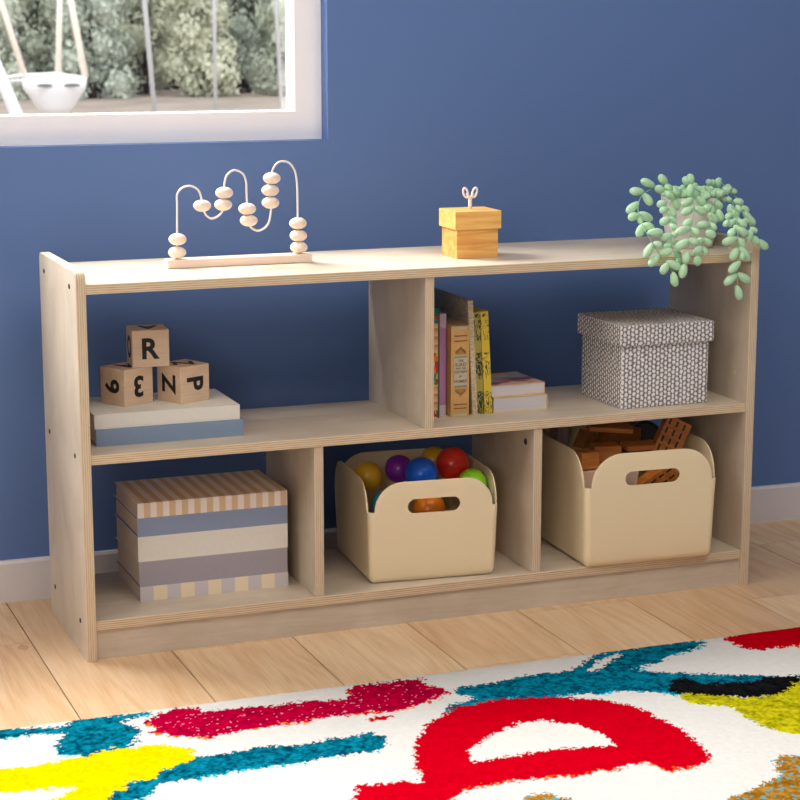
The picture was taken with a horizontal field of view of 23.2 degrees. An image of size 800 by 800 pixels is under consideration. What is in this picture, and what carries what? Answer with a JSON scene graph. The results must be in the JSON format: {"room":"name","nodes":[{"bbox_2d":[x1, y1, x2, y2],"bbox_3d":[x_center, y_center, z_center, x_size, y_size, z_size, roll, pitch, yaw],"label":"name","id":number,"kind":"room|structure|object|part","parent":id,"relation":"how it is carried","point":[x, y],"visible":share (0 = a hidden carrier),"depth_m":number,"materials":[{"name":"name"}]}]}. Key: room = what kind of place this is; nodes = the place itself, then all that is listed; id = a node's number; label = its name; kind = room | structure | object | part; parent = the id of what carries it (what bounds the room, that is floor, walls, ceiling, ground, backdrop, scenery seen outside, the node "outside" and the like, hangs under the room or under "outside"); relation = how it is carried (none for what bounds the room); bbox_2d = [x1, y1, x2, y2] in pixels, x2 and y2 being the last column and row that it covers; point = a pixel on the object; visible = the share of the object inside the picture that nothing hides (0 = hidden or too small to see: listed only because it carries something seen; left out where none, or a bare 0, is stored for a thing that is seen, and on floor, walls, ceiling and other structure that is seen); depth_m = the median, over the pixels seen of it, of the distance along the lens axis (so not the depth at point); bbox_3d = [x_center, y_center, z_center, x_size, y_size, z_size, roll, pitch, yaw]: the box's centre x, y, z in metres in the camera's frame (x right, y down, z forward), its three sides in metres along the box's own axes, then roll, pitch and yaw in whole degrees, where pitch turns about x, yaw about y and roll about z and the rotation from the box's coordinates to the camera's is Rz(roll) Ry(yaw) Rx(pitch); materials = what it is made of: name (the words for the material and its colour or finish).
{"room":"children's playroom","nodes":[
{"label":"children's playroom","id":0,"kind":"room"},
{"bbox_2d":[0,0,799,560],"bbox_3d":[-0.590,-0.951,3.372,6.600,2.600,0.233,-4,12,-21],"label":"wall","id":1,"kind":"structure","parent":0,"point":[554,110],"depth_m":3.60,"materials":[{"name":"blue paint"}]},
{"bbox_2d":[0,0,321,145],"bbox_3d":[-0.990,-0.983,3.146,1.798,1.150,0.050,-4,12,-21],"label":"window","id":2,"kind":"structure","parent":1,"relation":"in","point":[302,116],"depth_m":3.48,"materials":[{"name":"white paint"}]},
{"bbox_2d":[0,482,799,602],"bbox_3d":[-0.546,0.310,3.503,6.600,0.075,0.010,-4,12,-21],"label":"baseboard","id":3,"kind":"structure","parent":1,"relation":"attached to","point":[23,579],"depth_m":3.50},
{"bbox_2d":[0,519,799,729],"bbox_3d":[0.198,0.759,1.457,6.812,0.020,4.920,-4,12,-21],"label":"floor","id":4,"kind":"structure","parent":0,"point":[45,678],"depth_m":3.20,"materials":[{"name":"brown wood"}]},
{"bbox_2d":[39,232,759,661],"bbox_3d":[0.014,0.044,3.415,1.221,0.631,0.294,-4,12,-21],"label":"storage shelf","id":5,"kind":"object","parent":4,"relation":"on","point":[325,591],"visible":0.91,"depth_m":3.32,"materials":[{"name":"brown wood"}]},
{"bbox_3d":[-0.547,0.085,3.202,0.016,0.631,0.294,-4,12,-21],"label":"panel","id":6,"kind":"part","parent":5,"relation":"part of","materials":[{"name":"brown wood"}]},
{"bbox_2d":[90,417,243,446],"bbox_3d":[-0.403,0.039,3.247,0.246,0.028,0.160,-4,12,-21],"label":"book","id":7,"kind":"object","parent":5,"relation":"on","point":[222,428],"visible":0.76,"depth_m":3.17,"materials":[{"name":"paper"}]},
{"bbox_2d":[89,389,239,429],"bbox_3d":[-0.405,0.014,3.238,0.243,0.024,0.150,-4,12,-21],"label":"book","id":8,"kind":"object","parent":7,"relation":"on","point":[218,407],"visible":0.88,"depth_m":3.18,"materials":[{"name":"white paper"}]},
{"bbox_2d":[100,362,152,406],"bbox_3d":[-0.453,-0.026,3.221,0.062,0.062,0.062,10,15,41],"label":"block","id":9,"kind":"object","parent":8,"relation":"on","point":[123,385],"visible":0.98,"depth_m":3.20,"materials":[{"name":"brown wood"}]},
{"bbox_2d":[126,324,169,367],"bbox_3d":[-0.419,-0.090,3.228,0.062,0.062,0.062,-3,12,-16],"label":"block","id":10,"kind":"object","parent":9,"relation":"on","point":[147,345],"visible":1,"depth_m":3.20,"materials":[{"name":"brown wood"}]},
{"bbox_2d":[157,359,208,403],"bbox_3d":[-0.362,-0.031,3.247,0.062,0.062,0.062,11,15,43],"label":"block","id":11,"kind":"object","parent":8,"relation":"on","point":[183,381],"visible":0.98,"depth_m":3.23,"materials":[{"name":"brown wood"}]},
{"bbox_2d":[118,565,287,601],"bbox_3d":[-0.340,0.299,3.347,0.257,0.025,0.166,-4,12,-21],"label":"book","id":12,"kind":"object","parent":5,"relation":"on","point":[207,587],"visible":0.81,"depth_m":3.27,"materials":[{"name":"multicoloured cardboard"}]},
{"bbox_2d":[117,541,287,586],"bbox_3d":[-0.341,0.266,3.340,0.257,0.043,0.166,-4,12,-21],"label":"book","id":13,"kind":"object","parent":12,"relation":"on","point":[269,561],"visible":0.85,"depth_m":3.27,"materials":[{"name":"cardboard"}]},
{"bbox_2d":[115,515,287,561],"bbox_3d":[-0.341,0.224,3.332,0.259,0.042,0.166,-4,12,-21],"label":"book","id":14,"kind":"object","parent":13,"relation":"on","point":[254,538],"visible":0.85,"depth_m":3.26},
{"bbox_2d":[114,496,287,536],"bbox_3d":[-0.341,0.187,3.325,0.259,0.032,0.166,-4,12,-21],"label":"book","id":15,"kind":"object","parent":14,"relation":"on","point":[229,519],"visible":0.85,"depth_m":3.25,"materials":[{"name":"blue paper"}]},
{"bbox_2d":[115,470,286,518],"bbox_3d":[-0.341,0.159,3.320,0.258,0.025,0.166,-4,12,-21],"label":"lid","id":16,"kind":"object","parent":15,"relation":"on","point":[191,494],"visible":1,"depth_m":3.28,"materials":[{"name":"beige cardboard"}]},
{"bbox_2d":[164,160,311,268],"bbox_3d":[-0.269,-0.311,3.240,0.251,0.172,0.030,-4,12,-21],"label":"bead maze","id":17,"kind":"object","parent":5,"relation":"on","point":[176,262],"visible":1,"depth_m":3.24,"materials":[{"name":"brown wood"}]},
{"bbox_2d":[335,448,496,582],"bbox_3d":[0.025,0.201,3.449,0.236,0.178,0.245,-3,12,-16],"label":"plastic bin","id":18,"kind":"object","parent":5,"relation":"on","point":[393,542],"visible":0.94,"depth_m":3.35,"materials":[{"name":"beige plastic"}]},
{"bbox_2d":[354,462,381,490],"bbox_3d":[-0.056,0.134,3.419,0.051,0.051,0.051,-4,12,-21],"label":"ball","id":19,"kind":"object","parent":18,"relation":"in","point":[370,473],"visible":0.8,"depth_m":3.40,"materials":[{"name":"yellow plastic"}]},
{"bbox_2d":[371,490,383,512],"bbox_3d":[-0.023,0.182,3.363,0.052,0.052,0.052,-4,12,-21],"label":"ball","id":20,"kind":"object","parent":18,"relation":"in","point":[377,495],"visible":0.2,"depth_m":3.35,"materials":[{"name":"teal plastic"}]},
{"bbox_2d":[385,455,409,482],"bbox_3d":[-0.002,0.121,3.422,0.050,0.050,0.050,-4,12,-21],"label":"ball","id":21,"kind":"object","parent":18,"relation":"in","point":[395,467],"visible":0.85,"depth_m":3.40,"materials":[{"name":"purple plastic"}]},
{"bbox_2d":[405,457,437,481],"bbox_3d":[0.037,0.128,3.374,0.058,0.058,0.058,-4,12,-21],"label":"ball","id":22,"kind":"object","parent":18,"relation":"in","point":[420,468],"visible":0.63,"depth_m":3.35,"materials":[{"name":"blue plastic"}]},
{"bbox_2d":[413,497,444,512],"bbox_3d":[0.050,0.189,3.382,0.057,0.057,0.057,-4,12,-21],"label":"ball","id":23,"kind":"object","parent":18,"relation":"in","point":[425,504],"visible":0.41,"depth_m":3.36,"materials":[{"name":"orange plastic"}]},
{"bbox_2d":[421,446,442,464],"bbox_3d":[0.061,0.107,3.504,0.048,0.048,0.048,-4,12,-21],"label":"ball","id":24,"kind":"object","parent":18,"relation":"in","point":[431,453],"visible":0.38,"depth_m":3.49,"materials":[{"name":"yellow plastic"}]},
{"bbox_2d":[436,447,469,478],"bbox_3d":[0.093,0.113,3.432,0.060,0.060,0.060,-4,12,-21],"label":"ball","id":25,"kind":"object","parent":18,"relation":"in","point":[451,462],"visible":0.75,"depth_m":3.41,"materials":[{"name":"red plastic"}]},
{"bbox_2d":[459,469,486,484],"bbox_3d":[0.126,0.145,3.398,0.051,0.051,0.051,-4,12,-21],"label":"ball","id":26,"kind":"object","parent":18,"relation":"in","point":[469,473],"visible":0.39,"depth_m":3.38,"materials":[{"name":"green plastic"}]},
{"bbox_2d":[434,306,439,417],"bbox_3d":[0.029,-0.076,3.409,0.024,0.192,0.151,-4,12,-21],"label":"book","id":27,"kind":"object","parent":5,"relation":"on","point":[436,309],"visible":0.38,"depth_m":3.34,"materials":[{"name":"red paper"}]},
{"bbox_2d":[439,311,445,415],"bbox_3d":[0.052,-0.072,3.421,0.012,0.179,0.126,-4,12,-21],"label":"book","id":28,"kind":"object","parent":5,"relation":"on","point":[442,387],"visible":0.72,"depth_m":3.36,"materials":[{"name":"paper"}]},
{"bbox_2d":[434,288,477,414],"bbox_3d":[0.090,-0.090,3.459,0.020,0.201,0.200,-4,12,-21],"label":"book","id":29,"kind":"object","parent":5,"relation":"on","point":[456,307],"visible":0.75,"depth_m":3.38,"materials":[{"name":"beige paper"}]},
{"bbox_2d":[446,317,468,416],"bbox_3d":[0.082,-0.060,3.416,0.034,0.159,0.128,-4,12,-21],"label":"book","id":30,"kind":"object","parent":5,"relation":"on","point":[457,333],"visible":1,"depth_m":3.36,"materials":[{"name":"beige paper"}]},
{"bbox_2d":[439,187,500,258],"bbox_3d":[0.121,-0.309,3.371,0.085,0.119,0.079,-4,12,-19],"label":"box","id":31,"kind":"object","parent":5,"relation":"on","point":[467,232],"visible":1,"depth_m":3.34,"materials":[{"name":"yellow wood"}]},
{"bbox_3d":[0.121,-0.315,3.370,0.085,0.031,0.079,-4,12,-19],"label":"lid","id":32,"kind":"part","parent":31,"relation":"part of","materials":[{"name":"yellow wood"}]},
{"bbox_2d":[473,310,483,413],"bbox_3d":[0.113,-0.075,3.434,0.022,0.180,0.130,-4,12,-21],"label":"book","id":33,"kind":"object","parent":5,"relation":"on","point":[477,326],"visible":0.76,"depth_m":3.38,"materials":[{"name":"yellow paper"}]},
{"bbox_2d":[473,306,492,413],"bbox_3d":[0.127,-0.076,3.438,0.025,0.182,0.130,-4,12,-21],"label":"book","id":34,"kind":"object","parent":5,"relation":"on","point":[485,345],"visible":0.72,"depth_m":3.38,"materials":[{"name":"yellow paper"}]},
{"bbox_2d":[492,393,547,412],"bbox_3d":[0.192,-0.004,3.472,0.106,0.028,0.115,-4,12,-21],"label":"book","id":35,"kind":"object","parent":5,"relation":"on","point":[539,401],"visible":0.58,"depth_m":3.42,"materials":[{"name":"white paper"}]},
{"bbox_2d":[491,372,544,396],"bbox_3d":[0.186,-0.028,3.469,0.106,0.020,0.112,-5,12,-23],"label":"book","id":36,"kind":"object","parent":35,"relation":"on","point":[507,383],"visible":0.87,"depth_m":3.43,"materials":[{"name":"white paper"}]},
{"bbox_2d":[541,425,715,566],"bbox_3d":[0.403,0.166,3.563,0.260,0.204,0.268,-4,12,-18],"label":"plastic bin","id":37,"kind":"object","parent":5,"relation":"on","point":[611,521],"visible":0.75,"depth_m":3.45,"materials":[{"name":"beige plastic"}]},
{"bbox_2d":[550,426,569,446],"bbox_3d":[0.294,0.107,3.601,0.031,0.151,0.026,-6,13,-29],"label":"wooden block","id":38,"kind":"object","parent":37,"relation":"in","point":[560,434],"visible":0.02,"depth_m":3.58,"materials":[{"name":"grey wood"}]},
{"bbox_2d":[573,428,596,448],"bbox_3d":[0.341,0.069,3.558,0.043,0.032,0.028,-9,14,-38],"label":"wedge","id":39,"kind":"object","parent":37,"relation":"in","point":[584,437],"visible":0.8,"depth_m":3.55,"materials":[{"name":"brown wood"}]},
{"bbox_2d":[583,468,596,487],"bbox_3d":[0.334,0.144,3.470,0.034,0.044,0.034,-2,11,-9],"label":"wooden block","id":40,"kind":"object","parent":37,"relation":"in","point":[588,474],"visible":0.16,"depth_m":3.45,"materials":[{"name":"pink wood"}]},
{"bbox_2d":[574,448,598,469],"bbox_3d":[0.330,0.105,3.465,0.037,0.030,0.036,-6,12,-27],"label":"wooden block","id":41,"kind":"object","parent":40,"relation":"on","point":[589,458],"visible":0.78,"depth_m":3.45,"materials":[{"name":"orange wood"}]},
{"bbox_2d":[589,441,621,468],"bbox_3d":[0.369,0.101,3.502,0.050,0.045,0.038,-2,11,-9],"label":"wooden block","id":42,"kind":"object","parent":37,"relation":"in","point":[606,450],"visible":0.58,"depth_m":3.48,"materials":[{"name":"orange wood"}]},
{"bbox_2d":[622,421,636,425],"bbox_3d":[0.415,0.064,3.641,0.070,0.070,0.024,1,11,4],"label":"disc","id":43,"kind":"object","parent":37,"relation":"in","point":[633,423],"visible":0.07,"depth_m":3.62,"materials":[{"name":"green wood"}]},
{"bbox_2d":[625,471,638,484],"bbox_3d":[0.403,0.148,3.485,0.036,0.053,0.034,-7,13,-31],"label":"wooden block","id":44,"kind":"object","parent":37,"relation":"in","point":[631,478],"visible":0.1,"depth_m":3.47,"materials":[{"name":"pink wood"}]},
{"bbox_2d":[621,450,649,452],"bbox_3d":[0.431,0.107,3.534,0.062,0.030,0.040,-5,12,-25],"label":"wooden block","id":45,"kind":"object","parent":37,"relation":"in","point":[622,451],"visible":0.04,"depth_m":3.53,"materials":[{"name":"brown wood"}]},
{"bbox_2d":[620,440,654,451],"bbox_3d":[0.434,0.083,3.524,0.064,0.012,0.034,-4,12,-18],"label":"wooden block","id":46,"kind":"object","parent":45,"relation":"on","point":[640,445],"visible":0.89,"depth_m":3.51,"materials":[{"name":"orange wood"}]},
{"bbox_2d":[634,420,657,439],"bbox_3d":[0.453,0.067,3.596,0.056,0.056,0.022,3,11,14],"label":"disc","id":47,"kind":"object","parent":37,"relation":"in","point":[649,429],"visible":0.37,"depth_m":3.58,"materials":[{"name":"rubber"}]},
{"bbox_2d":[637,468,678,484],"bbox_3d":[0.462,0.152,3.505,0.094,0.082,0.028,-5,12,-25],"label":"block","id":48,"kind":"object","parent":37,"relation":"in","point":[659,475],"visible":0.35,"depth_m":3.49,"materials":[{"name":"orange wood"}]},
{"bbox_2d":[650,418,691,450],"bbox_3d":[0.490,0.069,3.533,0.076,0.089,0.048,0,11,-1],"label":"block","id":49,"kind":"object","parent":37,"relation":"in","point":[672,433],"visible":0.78,"depth_m":3.52,"materials":[{"name":"orange wood"}]},
{"bbox_2d":[675,440,686,472],"bbox_3d":[0.513,0.100,3.591,0.034,0.060,0.034,-6,12,-27],"label":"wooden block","id":50,"kind":"object","parent":37,"relation":"in","point":[685,443],"visible":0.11,"depth_m":3.57,"materials":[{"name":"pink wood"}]},
{"bbox_3d":[0.397,0.084,3.588,0.090,0.018,0.036,-5,12,-23],"label":"wooden block","id":51,"kind":"object","parent":37,"relation":"in","visible":0},
{"bbox_2d":[598,425,640,442],"bbox_3d":[0.403,0.063,3.564,0.073,0.030,0.034,-6,13,-29],"label":"wooden block","id":52,"kind":"object","parent":51,"relation":"on","point":[603,436],"visible":0.7,"depth_m":3.55,"materials":[{"name":"brown wood"}]},
{"bbox_2d":[585,422,632,433],"bbox_3d":[0.380,0.049,3.537,0.082,0.018,0.040,-1,11,-5],"label":"wooden block","id":53,"kind":"object","parent":52,"relation":"on","point":[618,427],"visible":0.79,"depth_m":3.52,"materials":[{"name":"orange wood"}]},
{"bbox_2d":[577,308,713,408],"bbox_3d":[0.442,-0.077,3.523,0.188,0.150,0.170,-4,12,-21],"label":"woven box","id":54,"kind":"object","parent":5,"relation":"on","point":[638,358],"visible":1,"depth_m":3.46,"materials":[{"name":"grey fabric"}]},
{"bbox_3d":[0.442,-0.132,3.512,0.188,0.037,0.170,-4,12,-21],"label":"lid","id":55,"kind":"part","parent":54,"relation":"part of","materials":[{"name":"grey fabric"}]},
{"bbox_2d":[661,196,720,248],"bbox_3d":[0.524,-0.323,3.513,0.107,0.091,0.107,-4,12,-21],"label":"pot","id":56,"kind":"object","parent":5,"relation":"on","point":[677,203],"depth_m":3.46,"materials":[{"name":"ceramic"}]},
{"bbox_2d":[626,174,768,299],"bbox_3d":[0.501,-0.291,3.446,0.268,0.213,0.234,-4,12,-21],"label":"succulent","id":57,"kind":"object","parent":5,"relation":"on","point":[691,212],"visible":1,"depth_m":3.40,"materials":[{"name":"green plant"}]},
{"bbox_3d":[0.453,-0.301,3.406,0.072,0.139,0.202,3,11,14],"label":"stem","id":58,"kind":"part","parent":57,"relation":"part of","materials":[{"name":"green plant"}]},
{"bbox_3d":[0.484,-0.303,3.418,0.026,0.097,0.165,2,11,11],"label":"stem","id":59,"kind":"part","parent":57,"relation":"part of","materials":[{"name":"green plant"}]},
{"bbox_3d":[0.510,-0.306,3.411,0.012,0.114,0.183,2,11,11],"label":"stem","id":60,"kind":"part","parent":57,"relation":"part of","materials":[{"name":"green plant"}]},
{"bbox_3d":[0.528,-0.375,3.503,0.119,0.031,0.121,-4,12,-21],"label":"leafy crown","id":61,"kind":"part","parent":57,"relation":"part of","materials":[{"name":"green plant"}]},
{"bbox_3d":[0.537,-0.309,3.426,0.027,0.094,0.156,1,11,6],"label":"stem","id":62,"kind":"part","parent":57,"relation":"part of","materials":[{"name":"green plant"}]},
{"bbox_3d":[0.584,-0.289,3.451,0.044,0.154,0.146,-4,12,-18],"label":"stem","id":63,"kind":"part","parent":57,"relation":"part of","materials":[{"name":"green plant"}]},
{"bbox_3d":[0.576,0.002,3.628,0.016,0.631,0.294,-4,12,-21],"label":"panel","id":64,"kind":"part","parent":5,"relation":"part of","materials":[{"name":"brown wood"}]},
{"bbox_2d":[0,627,799,799],"bbox_3d":[0.394,0.594,2.212,3.200,0.011,1.819,-4,12,-21],"label":"area rug","id":65,"kind":"object","parent":4,"relation":"on","point":[718,718],"visible":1,"depth_m":2.77,"materials":[{"name":"multicoloured carpet"}]},
{"label":"outside","id":66,"kind":"structure","parent":0,"visible":0},
{"bbox_2d":[0,81,285,114],"bbox_3d":[-10.002,-8.140,49.056,90.000,0.068,90.000,-4,12,-21],"label":"ground","id":67,"kind":"structure","parent":66,"point":[167,100],"depth_m":33.68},
{"bbox_2d":[0,60,22,114],"bbox_3d":[-3.390,-2.655,16.680,0.740,1.708,0.107,-4,12,-21],"label":"post","id":68,"kind":"object","parent":67,"relation":"on","point":[8,95],"visible":0.4,"depth_m":16.66,"materials":[{"name":"white plastic"}]},
{"bbox_2d":[0,0,34,100],"bbox_3d":[-7.341,-7.100,34.479,1.699,3.620,1.478,0,11,-2],"label":"bush","id":69,"kind":"object","parent":67,"relation":"on","point":[10,66],"visible":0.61,"depth_m":34.51,"materials":[{"name":"green plant"}]},
{"bbox_2d":[1,0,69,95],"bbox_3d":[-6.953,-7.706,37.020,1.820,3.837,1.583,0,11,-2],"label":"bush","id":70,"kind":"object","parent":67,"relation":"on","point":[35,40],"visible":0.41,"depth_m":36.81,"materials":[{"name":"green plant"}]},
{"bbox_2d":[44,0,142,99],"bbox_3d":[-5.573,-7.226,35.154,1.760,3.590,1.628,-4,12,-21],"label":"bush","id":71,"kind":"object","parent":67,"relation":"on","point":[102,49],"visible":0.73,"depth_m":35.03,"materials":[{"name":"green plant"}]},
{"bbox_2d":[104,0,174,94],"bbox_3d":[-5.001,-7.860,37.820,1.880,3.818,1.721,-4,12,-18],"label":"bush","id":72,"kind":"object","parent":67,"relation":"on","point":[136,28],"visible":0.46,"depth_m":37.75,"materials":[{"name":"green plant"}]},
{"bbox_2d":[155,33,180,88],"bbox_3d":[-4.872,-8.479,40.414,1.942,4.055,1.689,0,11,-2],"label":"bush","id":73,"kind":"object","parent":67,"relation":"on","point":[161,84],"visible":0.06,"depth_m":40.45,"materials":[{"name":"green plant"}]},
{"bbox_2d":[152,0,242,96],"bbox_3d":[-3.849,-7.382,35.936,1.755,3.602,1.606,-4,12,-18],"label":"bush","id":74,"kind":"object","parent":67,"relation":"on","point":[189,23],"visible":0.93,"depth_m":35.76,"materials":[{"name":"green plant"}]},
{"bbox_2d":[142,0,282,111],"bbox_3d":[-2.953,-4.023,19.863,5.100,3.136,0.069,-4,12,-21],"label":"swing frame","id":75,"kind":"object","parent":67,"relation":"on","point":[144,2],"visible":0.64,"depth_m":20.30,"materials":[{"name":"white metal"}]},
{"bbox_2d":[0,0,88,113],"bbox_3d":[-3.593,-4.023,18.412,0.870,2.551,2.227,-4,12,-21],"label":"swing","id":76,"kind":"object","parent":75,"relation":"hanging from","point":[56,92],"visible":0.94,"depth_m":17.72,"materials":[{"name":"white plastic"}]},
{"bbox_3d":[-3.163,-2.784,17.837,0.600,0.340,0.420,-4,12,-21],"label":"bucket seat","id":77,"kind":"part","parent":76,"relation":"part of","materials":[{"name":"white plastic"}]},
{"bbox_2d":[211,0,275,92],"bbox_3d":[-3.143,-8.021,38.663,1.886,3.805,1.744,-4,12,-21],"label":"bush","id":78,"kind":"object","parent":67,"relation":"on","point":[248,34],"visible":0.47,"depth_m":38.43,"materials":[{"name":"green plant"}]},
{"bbox_2d":[249,0,285,95],"bbox_3d":[-2.036,-7.530,36.678,1.699,3.620,1.478,0,11,-2],"label":"bush","id":79,"kind":"object","parent":67,"relation":"on","point":[267,71],"visible":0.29,"depth_m":36.67,"materials":[{"name":"green plant"}]}
]}

